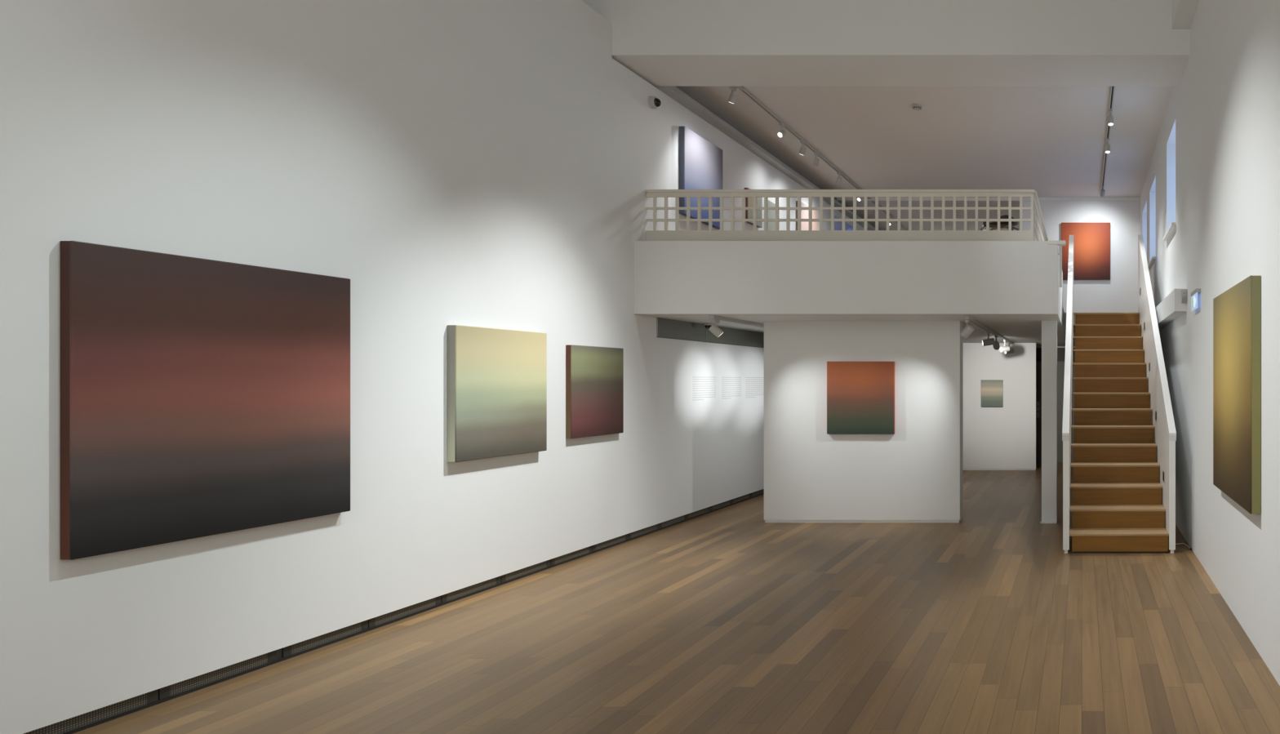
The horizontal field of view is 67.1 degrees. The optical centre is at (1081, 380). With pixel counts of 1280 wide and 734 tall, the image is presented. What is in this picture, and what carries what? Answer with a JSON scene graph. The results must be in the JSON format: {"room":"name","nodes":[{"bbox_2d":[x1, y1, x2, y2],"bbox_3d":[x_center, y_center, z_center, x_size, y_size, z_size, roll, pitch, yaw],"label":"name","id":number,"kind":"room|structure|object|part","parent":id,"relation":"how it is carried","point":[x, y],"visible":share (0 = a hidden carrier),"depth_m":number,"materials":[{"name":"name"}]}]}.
{"room":"museum","nodes":[
{"label":"museum","id":0,"kind":"room"},
{"bbox_2d":[0,0,864,733],"bbox_3d":[-4.710,-1.350,8.150,0.400,5.900,22.706,0,0,1],"label":"wall","id":1,"kind":"structure","parent":0,"point":[481,163],"depth_m":5.10,"materials":[{"name":"white paint"}]},
{"bbox_2d":[23,688,160,733],"bbox_3d":[-4.582,1.562,3.710,0.018,0.077,0.580,0,0,1],"label":"air vent","id":2,"kind":"object","parent":1,"relation":"in","point":[92,718],"visible":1,"depth_m":3.77,"materials":[{"name":"metal"}]},
{"bbox_3d":[-4.581,1.554,3.973,0.010,0.061,0.046,0,0,1],"label":"plate","id":3,"kind":"part","parent":2,"relation":"part of","materials":[{"name":"brown metal"}]},
{"bbox_2d":[60,240,350,559],"bbox_3d":[-4.525,0.088,4.276,0.056,1.426,1.357,0,0,1],"label":"painting","id":4,"kind":"object","parent":1,"relation":"attached to","point":[200,397],"visible":1,"depth_m":4.08},
{"bbox_2d":[158,649,278,702],"bbox_3d":[-4.575,1.562,4.290,0.018,0.077,0.580,0,0,1],"label":"air vent","id":5,"kind":"object","parent":1,"relation":"in","point":[166,693],"visible":1,"depth_m":4.26,"materials":[{"name":"metal"}]},
{"bbox_3d":[-4.580,1.554,4.025,0.010,0.061,0.045,0,0,1],"label":"plate","id":6,"kind":"part","parent":5,"relation":"part of","materials":[{"name":"brown metal"}]},
{"bbox_3d":[-4.578,1.554,4.289,0.008,0.061,0.483,0,0,1],"label":"perforated panel","id":7,"kind":"part","parent":5,"relation":"part of","materials":[{"name":"grey metal"}]},
{"bbox_3d":[-4.574,1.554,4.553,0.010,0.061,0.046,0,0,1],"label":"plate","id":8,"kind":"part","parent":5,"relation":"part of","materials":[{"name":"brown metal"}]},
{"bbox_2d":[276,619,369,662],"bbox_3d":[-4.569,1.562,4.870,0.018,0.077,0.580,0,0,1],"label":"air vent","id":9,"kind":"object","parent":1,"relation":"in","point":[295,650],"visible":1,"depth_m":4.86,"materials":[{"name":"metal"}]},
{"bbox_3d":[-4.573,1.554,4.638,0.010,0.061,0.045,0,0,1],"label":"plate","id":10,"kind":"part","parent":9,"relation":"part of","materials":[{"name":"brown metal"}]},
{"bbox_3d":[-4.571,1.554,4.885,0.008,0.061,0.450,0,0,1],"label":"perforated panel","id":11,"kind":"part","parent":9,"relation":"part of","materials":[{"name":"metal"}]},
{"bbox_3d":[-4.567,1.554,5.133,0.010,0.061,0.046,0,0,1],"label":"plate","id":12,"kind":"part","parent":9,"relation":"part of","materials":[{"name":"brown metal"}]},
{"bbox_2d":[368,595,442,630],"bbox_3d":[-4.562,1.562,5.450,0.018,0.077,0.580,0,0,1],"label":"air vent","id":13,"kind":"object","parent":1,"relation":"in","point":[398,615],"visible":1,"depth_m":5.42,"materials":[{"name":"metal"}]},
{"bbox_3d":[-4.567,1.554,5.185,0.010,0.061,0.045,0,0,1],"label":"plate","id":14,"kind":"part","parent":13,"relation":"part of","materials":[{"name":"brown metal"}]},
{"bbox_3d":[-4.565,1.554,5.449,0.008,0.061,0.483,0,0,1],"label":"perforated panel","id":15,"kind":"part","parent":13,"relation":"part of","materials":[{"name":"grey metal"}]},
{"bbox_3d":[-4.561,1.554,5.713,0.010,0.061,0.046,0,0,1],"label":"plate","id":16,"kind":"part","parent":13,"relation":"part of","materials":[{"name":"brown metal"}]},
{"bbox_2d":[440,575,502,604],"bbox_3d":[-4.555,1.562,6.030,0.018,0.077,0.580,0,0,1],"label":"air vent","id":17,"kind":"object","parent":1,"relation":"in","point":[473,589],"visible":1,"depth_m":6.01,"materials":[{"name":"metal"}]},
{"bbox_3d":[-4.560,1.554,5.765,0.010,0.061,0.045,0,0,1],"label":"plate","id":18,"kind":"part","parent":17,"relation":"part of","materials":[{"name":"brown metal"}]},
{"bbox_3d":[-4.558,1.554,6.029,0.008,0.061,0.483,0,0,1],"label":"perforated panel","id":19,"kind":"part","parent":17,"relation":"part of","materials":[{"name":"grey metal"}]},
{"bbox_3d":[-4.554,1.554,6.293,0.010,0.061,0.046,0,0,1],"label":"plate","id":20,"kind":"part","parent":17,"relation":"part of","materials":[{"name":"brown metal"}]},
{"bbox_2d":[447,324,546,462],"bbox_3d":[-4.497,0.093,6.242,0.068,0.981,0.961,0,0,1],"label":"painting","id":21,"kind":"object","parent":1,"relation":"attached to","point":[497,378],"visible":1,"depth_m":6.13},
{"bbox_2d":[501,559,551,584],"bbox_3d":[-4.549,1.562,6.610,0.018,0.077,0.580,0,0,1],"label":"air vent","id":22,"kind":"object","parent":1,"relation":"in","point":[540,566],"visible":1,"depth_m":6.59,"materials":[{"name":"metal"}]},
{"bbox_3d":[-4.554,1.554,6.345,0.010,0.061,0.045,0,0,1],"label":"plate","id":23,"kind":"part","parent":22,"relation":"part of","materials":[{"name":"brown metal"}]},
{"bbox_3d":[-4.552,1.554,6.609,0.008,0.061,0.483,0,0,1],"label":"perforated panel","id":24,"kind":"part","parent":22,"relation":"part of","materials":[{"name":"metal"}]},
{"bbox_3d":[-4.548,1.554,6.873,0.010,0.061,0.046,0,0,1],"label":"plate","id":25,"kind":"part","parent":22,"relation":"part of","materials":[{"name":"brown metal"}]},
{"bbox_2d":[550,545,593,567],"bbox_3d":[-4.542,1.562,7.190,0.018,0.077,0.580,0,0,1],"label":"air vent","id":26,"kind":"object","parent":1,"relation":"in","point":[574,555],"visible":1,"depth_m":7.17,"materials":[{"name":"metal"}]},
{"bbox_3d":[-4.547,1.554,6.925,0.010,0.061,0.045,0,0,1],"label":"plate","id":27,"kind":"part","parent":26,"relation":"part of","materials":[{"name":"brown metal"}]},
{"bbox_3d":[-4.545,1.554,7.189,0.008,0.061,0.483,0,0,1],"label":"perforated panel","id":28,"kind":"part","parent":26,"relation":"part of","materials":[{"name":"metal"}]},
{"bbox_3d":[-4.541,1.554,7.453,0.010,0.061,0.046,0,0,1],"label":"plate","id":29,"kind":"part","parent":26,"relation":"part of","materials":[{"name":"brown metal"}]},
{"bbox_2d":[565,344,623,438],"bbox_3d":[-4.490,0.097,7.458,0.052,0.822,0.785,0,0,1],"label":"painting","id":30,"kind":"object","parent":1,"relation":"attached to","point":[594,375],"visible":1,"depth_m":7.38},
{"bbox_2d":[592,533,629,552],"bbox_3d":[-4.535,1.562,7.770,0.018,0.077,0.580,0,0,1],"label":"air vent","id":31,"kind":"object","parent":1,"relation":"in","point":[601,546],"visible":1,"depth_m":7.75,"materials":[{"name":"metal"}]},
{"bbox_3d":[-4.538,1.554,7.769,0.008,0.061,0.483,0,0,1],"label":"perforated panel","id":32,"kind":"part","parent":31,"relation":"part of","materials":[{"name":"grey metal"}]},
{"bbox_2d":[628,523,660,540],"bbox_3d":[-4.529,1.562,8.350,0.018,0.077,0.580,0,0,1],"label":"air vent","id":33,"kind":"object","parent":1,"relation":"in","point":[642,532],"visible":1,"depth_m":8.34,"materials":[{"name":"metal"}]},
{"bbox_3d":[-4.532,1.554,8.349,0.008,0.061,0.483,0,0,1],"label":"perforated panel","id":34,"kind":"part","parent":33,"relation":"part of","materials":[{"name":"metal"}]},
{"bbox_2d":[648,96,661,108],"bbox_3d":[-4.459,-2.912,8.444,0.096,0.124,0.124,0,0,1],"label":"security camera","id":35,"kind":"object","parent":1,"relation":"attached to","point":[654,102],"visible":1,"depth_m":8.40,"materials":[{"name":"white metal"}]},
{"bbox_2d":[659,514,687,529],"bbox_3d":[-4.522,1.562,8.930,0.018,0.077,0.580,0,0,1],"label":"air vent","id":36,"kind":"object","parent":1,"relation":"in","point":[675,521],"visible":1,"depth_m":8.92,"materials":[{"name":"metal"}]},
{"bbox_3d":[-4.525,1.554,8.929,0.008,0.061,0.483,0,0,1],"label":"perforated panel","id":37,"kind":"part","parent":36,"relation":"part of","materials":[{"name":"metal"}]},
{"bbox_2d":[686,506,711,519],"bbox_3d":[-4.516,1.562,9.510,0.018,0.077,0.580,0,0,1],"label":"air vent","id":38,"kind":"object","parent":1,"relation":"in","point":[702,512],"visible":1,"depth_m":9.50,"materials":[{"name":"metal"}]},
{"bbox_2d":[679,126,722,229],"bbox_3d":[-4.463,-2.354,9.480,0.061,0.980,0.938,0,0,1],"label":"painting","id":39,"kind":"object","parent":1,"relation":"attached to","point":[700,161],"visible":0.83,"depth_m":9.35,"materials":[{"name":"fabric"}]},
{"bbox_2d":[656,317,764,347],"bbox_3d":[-4.479,-0.565,10.220,0.017,0.210,3.359,0,0,1],"label":"beam","id":40,"kind":"structure","parent":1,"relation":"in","point":[665,328],"depth_m":9.54,"materials":[{"name":"grey paint"}]},
{"bbox_2d":[710,499,732,511],"bbox_3d":[-4.509,1.562,10.090,0.018,0.077,0.580,0,0,1],"label":"air vent","id":41,"kind":"object","parent":1,"relation":"in","point":[728,503],"visible":1,"depth_m":10.06,"materials":[{"name":"metal"}]},
{"bbox_3d":[-4.512,1.554,10.089,0.008,0.061,0.483,0,0,1],"label":"perforated panel","id":42,"kind":"part","parent":41,"relation":"part of","materials":[{"name":"metal"}]},
{"bbox_2d":[693,376,764,400],"bbox_3d":[-4.484,0.092,10.393,0.001,0.276,2.148,0,0,1],"label":"wall text","id":43,"kind":"structure","parent":1,"relation":"attached to","point":[693,376],"depth_m":10.22,"materials":[{"name":"grey paint"}]},
{"bbox_2d":[731,493,751,504],"bbox_3d":[-4.502,1.562,10.670,0.018,0.077,0.580,0,0,1],"label":"air vent","id":44,"kind":"object","parent":1,"relation":"in","point":[745,497],"visible":1,"depth_m":10.65,"materials":[{"name":"metal"}]},
{"bbox_3d":[-4.505,1.554,10.669,0.008,0.061,0.483,0,0,1],"label":"perforated panel","id":45,"kind":"part","parent":44,"relation":"part of","materials":[{"name":"metal"}]},
{"bbox_2d":[744,187,762,227],"bbox_3d":[-4.451,-2.337,10.930,0.052,0.448,0.459,0,0,1],"label":"painting","id":46,"kind":"object","parent":1,"relation":"attached to","point":[748,201],"visible":0.48,"depth_m":10.86},
{"bbox_2d":[751,488,764,497],"bbox_3d":[-4.496,1.562,11.250,0.018,0.077,0.580,0,0,1],"label":"air vent","id":47,"kind":"object","parent":1,"relation":"in","point":[759,492],"visible":0.54,"depth_m":11.17,"materials":[{"name":"metal"}]},
{"bbox_2d":[655,86,875,230],"bbox_3d":[-4.431,-3.127,14.035,0.265,0.055,10.934,0,0,1],"label":"trim","id":48,"kind":"structure","parent":1,"relation":"attached to","point":[673,92],"depth_m":10.39,"materials":[{"name":"white paint"}]},
{"bbox_2d":[768,200,779,230],"bbox_3d":[-4.449,-2.239,11.582,0.042,0.628,0.441,0,0,1],"label":"painting","id":49,"kind":"object","parent":1,"relation":"attached to","point":[771,213],"visible":0.23,"depth_m":11.52},
{"bbox_2d":[795,200,817,230],"bbox_3d":[-4.425,-2.437,13.005,0.058,0.739,0.860,0,0,1],"label":"painting","id":50,"kind":"object","parent":1,"relation":"attached to","point":[804,213],"visible":0.29,"depth_m":12.86},
{"bbox_2d":[834,215,853,230],"bbox_3d":[-4.410,-2.611,14.902,0.044,0.666,1.216,0,0,1],"label":"painting","id":51,"kind":"object","parent":1,"relation":"attached to","point":[837,224],"visible":0.07,"depth_m":14.62},
{"bbox_2d":[73,462,1279,733],"bbox_3d":[-1.900,1.640,6.600,6.800,0.080,19.600,0,0,0],"label":"floor","id":52,"kind":"structure","parent":0,"point":[728,620],"depth_m":4.86,"materials":[{"name":"brown wood"}]},
{"bbox_2d":[1041,320,1057,521],"bbox_3d":[-0.368,0.464,9.175,0.170,2.272,0.250,0,0,0],"label":"column","id":53,"kind":"structure","parent":52,"relation":"on","point":[1049,328],"depth_m":9.05,"materials":[{"name":"white paint"}]},
{"bbox_2d":[1040,521,1057,523],"bbox_3d":[-0.372,1.591,9.040,0.183,0.018,0.020,0,0,0],"label":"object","id":54,"kind":"structure","parent":53,"relation":"attached to","point":[1041,522],"depth_m":9.03,"materials":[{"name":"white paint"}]},
{"bbox_2d":[1062,235,1176,553],"bbox_3d":[0.345,-0.244,9.496,1.054,3.688,4.114,0,0,0],"label":"staircase","id":55,"kind":"structure","parent":52,"relation":"on","point":[1123,486],"depth_m":8.63,"materials":[{"name":"brown wood"}]},
{"bbox_3d":[-0.149,-0.765,9.496,0.065,2.645,4.114,0,0,0],"label":"handrail","id":56,"kind":"part","parent":55,"relation":"part of","materials":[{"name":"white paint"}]},
{"bbox_3d":[-0.146,-0.234,9.504,0.058,3.599,4.098,0,0,0],"label":"balustrade panel","id":57,"kind":"part","parent":55,"relation":"part of","materials":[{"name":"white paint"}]},
{"bbox_3d":[0.836,-0.234,9.504,0.058,3.599,4.098,0,0,0],"label":"balustrade panel","id":58,"kind":"part","parent":55,"relation":"part of","materials":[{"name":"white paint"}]},
{"bbox_3d":[0.839,-0.765,9.496,0.067,2.645,4.114,0,0,0],"label":"handrail","id":59,"kind":"part","parent":55,"relation":"part of","materials":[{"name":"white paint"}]},
{"bbox_2d":[1162,470,1164,483],"bbox_3d":[0.806,0.944,7.951,0.003,0.110,0.170,0,0,0],"label":"step light","id":60,"kind":"object","parent":55,"relation":"attached to","point":[1163,471],"depth_m":7.92,"materials":[{"name":"black"}]},
{"bbox_2d":[764,320,963,522],"bbox_3d":[-2.477,0.462,9.194,2.207,2.277,0.232,0,0,0],"label":"wall","id":61,"kind":"structure","parent":0,"point":[914,473],"depth_m":9.08,"materials":[{"name":"white paint"}]},
{"bbox_2d":[826,361,894,434],"bbox_3d":[-2.479,0.192,9.053,0.753,0.813,0.047,0,0,0],"label":"painting","id":62,"kind":"object","parent":61,"relation":"attached to","point":[860,395],"visible":1,"depth_m":9.03},
{"bbox_2d":[634,240,1139,346],"bbox_3d":[-1.755,-1.040,13.813,5.590,0.735,11.373,0,0,0],"label":"mezzanine","id":63,"kind":"object","parent":61,"relation":"on","point":[1010,287],"visible":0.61,"depth_m":8.13,"materials":[{"name":"white paint"}]},
{"bbox_2d":[703,322,713,328],"bbox_3d":[-4.360,-0.638,9.420,0.100,0.068,0.100,0,0,0],"label":"dome camera","id":64,"kind":"object","parent":63,"relation":"attached to","point":[707,325],"visible":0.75,"depth_m":9.38,"materials":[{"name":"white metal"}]},
{"bbox_2d":[708,315,764,327],"bbox_3d":[-3.795,-0.653,9.575,0.050,0.038,2.650,0,0,0],"label":"track","id":65,"kind":"object","parent":63,"relation":"attached to","point":[711,317],"visible":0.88,"depth_m":8.79,"materials":[{"name":"white metal"}]},
{"bbox_2d":[708,319,724,337],"bbox_3d":[-3.798,-0.544,8.381,0.139,0.196,0.113,0,0,0],"label":"track spotlight","id":66,"kind":"object","parent":65,"relation":"attached to","point":[714,329],"visible":1,"depth_m":8.35,"materials":[{"name":"white metal"}]},
{"bbox_2d":[964,315,1013,344],"bbox_3d":[-1.204,-0.653,11.260,0.052,0.038,5.880,0,0,0],"label":"track","id":67,"kind":"object","parent":63,"relation":"attached to","point":[972,320],"visible":1,"depth_m":9.87,"materials":[{"name":"white metal"}]},
{"bbox_2d":[960,319,974,338],"bbox_3d":[-1.201,-0.541,8.461,0.152,0.202,0.106,0,0,33],"label":"track spotlight","id":68,"kind":"object","parent":67,"relation":"hanging from","point":[967,331],"visible":0.96,"depth_m":8.43,"materials":[{"name":"white metal"}]},
{"bbox_2d":[982,330,995,346],"bbox_3d":[-1.200,-0.541,10.350,0.164,0.203,0.110,0,0,-26],"label":"track spotlight","id":69,"kind":"object","parent":67,"relation":"hanging from","point":[988,341],"visible":0.99,"depth_m":10.32,"materials":[{"name":"grey metal"}]},
{"bbox_2d":[992,334,999,350],"bbox_3d":[-1.200,-0.537,11.300,0.097,0.211,0.166,0,0,0],"label":"track spotlight","id":70,"kind":"object","parent":67,"relation":"hanging from","point":[996,346],"visible":0.95,"depth_m":11.24,"materials":[{"name":"grey metal"}]},
{"bbox_2d":[999,339,1009,352],"bbox_3d":[-1.205,-0.540,12.600,0.153,0.203,0.099,0,0,-43],"label":"track spotlight","id":71,"kind":"object","parent":67,"relation":"hanging from","point":[1003,348],"visible":1,"depth_m":12.57,"materials":[{"name":"white metal"}]},
{"bbox_2d":[1004,342,1013,354],"bbox_3d":[-1.210,-0.540,13.400,0.163,0.205,0.101,0,0,-41],"label":"track spotlight","id":72,"kind":"object","parent":67,"relation":"hanging from","point":[1011,349],"visible":0.59,"depth_m":13.38,"materials":[{"name":"white metal"}]},
{"bbox_2d":[1047,240,1066,245],"bbox_3d":[-0.254,-1.393,8.170,0.180,0.040,0.094,0,0,0],"label":"cap","id":73,"kind":"object","parent":63,"relation":"attached to","point":[1060,242],"visible":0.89,"depth_m":8.12,"materials":[{"name":"white paint"}]},
{"bbox_2d":[1057,245,1062,287],"bbox_3d":[-0.239,-1.167,8.262,0.070,0.420,0.030,0,0,0],"label":"railing","id":74,"kind":"object","parent":63,"relation":"attached to","point":[1060,246],"visible":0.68,"depth_m":8.25,"materials":[{"name":"white metal"}]},
{"bbox_3d":[-0.217,-1.167,8.262,0.026,0.420,0.030,0,0,0],"label":"post","id":75,"kind":"part","parent":74,"relation":"part of","materials":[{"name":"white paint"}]},
{"bbox_2d":[581,0,1190,86],"bbox_3d":[-2.020,-3.664,8.160,6.160,1.072,0.820,0,0,0],"label":"beam","id":76,"kind":"structure","parent":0,"point":[664,42],"depth_m":7.75,"materials":[{"name":"white paint"}]},
{"bbox_2d":[675,86,1173,230],"bbox_3d":[-1.900,-3.579,14.035,6.400,0.642,10.930,0,0,0],"label":"ceiling","id":77,"kind":"structure","parent":0,"point":[1050,141],"depth_m":11.06,"materials":[{"name":"white paint"}]},
{"bbox_2d":[738,86,908,230],"bbox_3d":[-3.837,-3.302,14.110,0.051,0.041,9.782,0,-1,1],"label":"track","id":78,"kind":"object","parent":77,"relation":"attached to","point":[747,92],"visible":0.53,"depth_m":11.05,"materials":[{"name":"white metal"}]},
{"bbox_2d":[777,122,786,137],"bbox_3d":[-3.887,-3.236,10.449,0.072,0.192,0.125,0,0,12],"label":"track spotlight","id":79,"kind":"object","parent":78,"relation":"attached to","point":[782,133],"visible":1,"depth_m":10.42,"materials":[{"name":"white metal"}]},
{"bbox_2d":[799,140,806,155],"bbox_3d":[-3.877,-3.225,11.200,0.093,0.196,0.101,0,0,-41],"label":"track spotlight","id":80,"kind":"object","parent":78,"relation":"attached to","point":[802,149],"visible":1,"depth_m":11.17,"materials":[{"name":"white metal"}]},
{"bbox_2d":[813,151,819,166],"bbox_3d":[-3.870,-3.218,11.750,0.085,0.197,0.107,0,0,-33],"label":"track spotlight","id":81,"kind":"object","parent":78,"relation":"attached to","point":[816,160],"visible":1,"depth_m":11.72,"materials":[{"name":"white metal"}]},
{"bbox_2d":[835,171,841,184],"bbox_3d":[-3.856,-3.206,12.801,0.085,0.197,0.109,0,0,-33],"label":"track spotlight","id":82,"kind":"object","parent":78,"relation":"attached to","point":[838,179],"visible":1,"depth_m":12.77,"materials":[{"name":"white metal"}]},
{"bbox_3d":[-3.944,-3.358,9.180,0.120,0.036,0.080,0,0,0],"label":"connector","id":83,"kind":"object","parent":78,"relation":"attached to","visible":0},
{"bbox_2d":[728,86,737,103],"bbox_3d":[-3.974,-3.249,9.180,0.091,0.196,0.102,0,0,-39],"label":"track spotlight","id":84,"kind":"object","parent":83,"relation":"attached to","point":[732,98],"visible":1,"depth_m":9.15,"materials":[{"name":"white metal"}]},
{"bbox_2d":[911,103,921,110],"bbox_3d":[-2.015,-3.341,9.860,0.116,0.056,0.116,0,0,0],"label":"smoke detector","id":85,"kind":"object","parent":77,"relation":"attached to","point":[915,106],"visible":1,"depth_m":9.82,"materials":[{"name":"white plastic"}]},
{"bbox_2d":[1100,86,1115,191],"bbox_3d":[0.354,-3.330,11.635,0.050,0.039,5.330,0,-1,0],"label":"track","id":86,"kind":"object","parent":77,"relation":"attached to","point":[1112,88],"visible":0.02,"depth_m":10.86,"materials":[{"name":"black metal"}]},
{"bbox_2d":[1100,186,1105,196],"bbox_3d":[0.354,-3.208,13.701,0.072,0.172,0.121,0,0,-13],"label":"track spotlight","id":87,"kind":"object","parent":86,"relation":"attached to","point":[1103,191],"visible":1,"depth_m":13.67,"materials":[{"name":"grey metal"}]},
{"bbox_2d":[1105,137,1110,153],"bbox_3d":[0.354,-3.227,11.100,0.073,0.194,0.110,0,0,0],"label":"track spotlight","id":88,"kind":"object","parent":86,"relation":"attached to","point":[1107,146],"visible":1,"depth_m":11.07,"materials":[{"name":"white metal"}]},
{"bbox_2d":[1107,108,1113,125],"bbox_3d":[0.354,-3.241,9.940,0.075,0.194,0.110,0,0,0],"label":"track spotlight","id":89,"kind":"object","parent":86,"relation":"attached to","point":[1110,118],"visible":1,"depth_m":9.92,"materials":[{"name":"white metal"}]},
{"bbox_2d":[963,342,1036,470],"bbox_3d":[-2.659,0.462,14.435,3.682,2.277,0.110,0,0,0],"label":"wall","id":90,"kind":"structure","parent":0,"point":[1004,437],"depth_m":14.38,"materials":[{"name":"white paint"}]},
{"bbox_2d":[981,379,1003,406],"bbox_3d":[-1.599,0.227,14.359,0.390,0.481,0.039,0,0,0],"label":"painting","id":91,"kind":"object","parent":90,"relation":"attached to","point":[992,390],"visible":1,"depth_m":14.34},
{"bbox_2d":[1036,346,1075,347],"bbox_3d":[-1.700,0.464,15.800,5.800,2.272,0.100,0,0,0],"label":"wall","id":92,"kind":"structure","parent":0,"point":[1037,346],"depth_m":15.75,"materials":[{"name":"white paint"}]},
{"bbox_2d":[1036,347,1075,462],"bbox_3d":[-0.475,0.480,15.790,1.950,2.240,0.100,0,0,0],"label":"door","id":93,"kind":"structure","parent":92,"relation":"in","point":[1060,351],"depth_m":15.78,"materials":[{"name":"grey paint"}]},
{"bbox_3d":[-0.859,0.502,15.773,0.065,0.177,0.015,0,0,0],"label":"lock plate","id":94,"kind":"part","parent":93,"relation":"part of","materials":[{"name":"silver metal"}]},
{"bbox_2d":[1022,200,1140,312],"bbox_3d":[-1.900,-2.174,17.110,6.400,3.052,5.020,0,0,0],"label":"wall","id":95,"kind":"structure","parent":0,"point":[1119,294],"depth_m":14.60,"materials":[{"name":"white paint"}]},
{"bbox_2d":[836,196,1140,200],"bbox_3d":[-1.690,-3.288,14.585,5.480,0.072,0.030,0,0,0],"label":"crown molding","id":96,"kind":"structure","parent":95,"relation":"attached to","point":[1040,198],"depth_m":14.57,"materials":[{"name":"white paint"}]},
{"bbox_2d":[1061,222,1110,279],"bbox_3d":[0.068,-2.338,14.574,0.882,1.027,0.049,0,0,0],"label":"painting","id":97,"kind":"object","parent":95,"relation":"attached to","point":[1091,241],"visible":0.79,"depth_m":14.55},
{"bbox_2d":[1140,0,1279,685],"bbox_3d":[1.213,-1.325,8.150,0.376,5.950,22.700,0,0,0],"label":"wall","id":98,"kind":"structure","parent":0,"point":[1214,170],"depth_m":5.96,"materials":[{"name":"white paint"}]},
{"bbox_2d":[1147,256,1155,269],"bbox_3d":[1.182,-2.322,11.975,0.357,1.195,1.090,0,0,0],"label":"window sill","id":99,"kind":"structure","parent":98,"relation":"in","point":[1153,258],"depth_m":11.78,"materials":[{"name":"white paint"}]},
{"bbox_2d":[1163,222,1175,240],"bbox_3d":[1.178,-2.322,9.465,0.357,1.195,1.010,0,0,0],"label":"window sill","id":100,"kind":"structure","parent":98,"relation":"in","point":[1172,225],"depth_m":9.33,"materials":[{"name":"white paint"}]},
{"bbox_2d":[1155,288,1186,329],"bbox_3d":[0.993,-0.802,9.610,0.140,0.226,3.180,0,0,0],"label":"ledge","id":101,"kind":"structure","parent":98,"relation":"attached to","point":[1171,308],"depth_m":8.50,"materials":[{"name":"white paint"}]},
{"bbox_2d":[1181,288,1186,303],"bbox_3d":[1.016,-0.836,7.997,0.049,0.138,0.047,0,0,0],"label":"detector","id":102,"kind":"object","parent":98,"relation":"attached to","point":[1184,291],"visible":1,"depth_m":7.98,"materials":[{"name":"white metal"}]},
{"bbox_2d":[1191,288,1200,311],"bbox_3d":[1.021,-0.721,7.240,0.039,0.172,0.360,0,0,0],"label":"exit sign","id":103,"kind":"object","parent":98,"relation":"attached to","point":[1193,294],"visible":1,"depth_m":7.18,"materials":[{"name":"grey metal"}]},
{"bbox_3d":[1.010,-0.704,7.240,0.010,0.138,0.352,0,0,0],"label":"sign panel","id":104,"kind":"part","parent":103,"relation":"part of","materials":[{"name":"blue"}]},
{"bbox_2d":[1213,275,1261,514],"bbox_3d":[1.006,0.082,5.327,0.063,1.381,1.328,0,0,0],"label":"painting","id":105,"kind":"object","parent":98,"relation":"attached to","point":[1237,311],"visible":1,"depth_m":4.98},
{"bbox_3d":[-1.755,-0.954,13.878,5.590,0.012,11.243,0,0,0],"label":"floor","id":106,"kind":"structure","parent":0,"visible":0},
{"bbox_2d":[645,189,1048,240],"bbox_3d":[-2.489,-1.461,9.843,4.034,1.026,3.031,0,0,0],"label":"railing","id":107,"kind":"object","parent":106,"relation":"on","point":[1037,232],"visible":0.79,"depth_m":8.34,"materials":[{"name":"beige paint"}]},
{"bbox_3d":[-2.504,-1.923,8.357,4.004,0.044,0.028,0,0,0],"label":"rail","id":108,"kind":"part","parent":107,"relation":"part of","materials":[{"name":"beige paint"}]},
{"bbox_3d":[-2.498,-1.960,8.357,4.016,0.029,0.060,0,0,0],"label":"rail","id":109,"kind":"part","parent":107,"relation":"part of","materials":[{"name":"beige paint"}]},
{"bbox_3d":[-0.515,-1.923,9.864,0.028,0.044,2.986,0,0,0],"label":"rail","id":110,"kind":"part","parent":107,"relation":"part of","materials":[{"name":"beige paint"}]},
{"bbox_3d":[-0.501,-1.960,9.872,0.060,0.029,2.970,0,0,0],"label":"rail","id":111,"kind":"part","parent":107,"relation":"part of","materials":[{"name":"beige paint"}]},
{"bbox_2d":[980,214,1018,230],"bbox_3d":[-0.883,-1.392,8.780,0.452,0.889,0.372,0,0,12],"label":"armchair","id":112,"kind":"object","parent":106,"relation":"on","point":[993,224],"visible":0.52,"depth_m":8.71,"materials":[{"name":"black"}]},
{"bbox_3d":[-1.900,-4.185,2.280,6.800,0.130,10.960,0,0,0],"label":"ceiling","id":113,"kind":"structure","parent":0,"visible":0},
{"bbox_2d":[1172,0,1199,29],"bbox_3d":[0.963,-3.748,2.275,0.195,0.744,10.950,0,0,0],"label":"soffit","id":114,"kind":"structure","parent":113,"relation":"attached to","point":[1184,11],"depth_m":7.45,"materials":[{"name":"white paint"}]}
]}

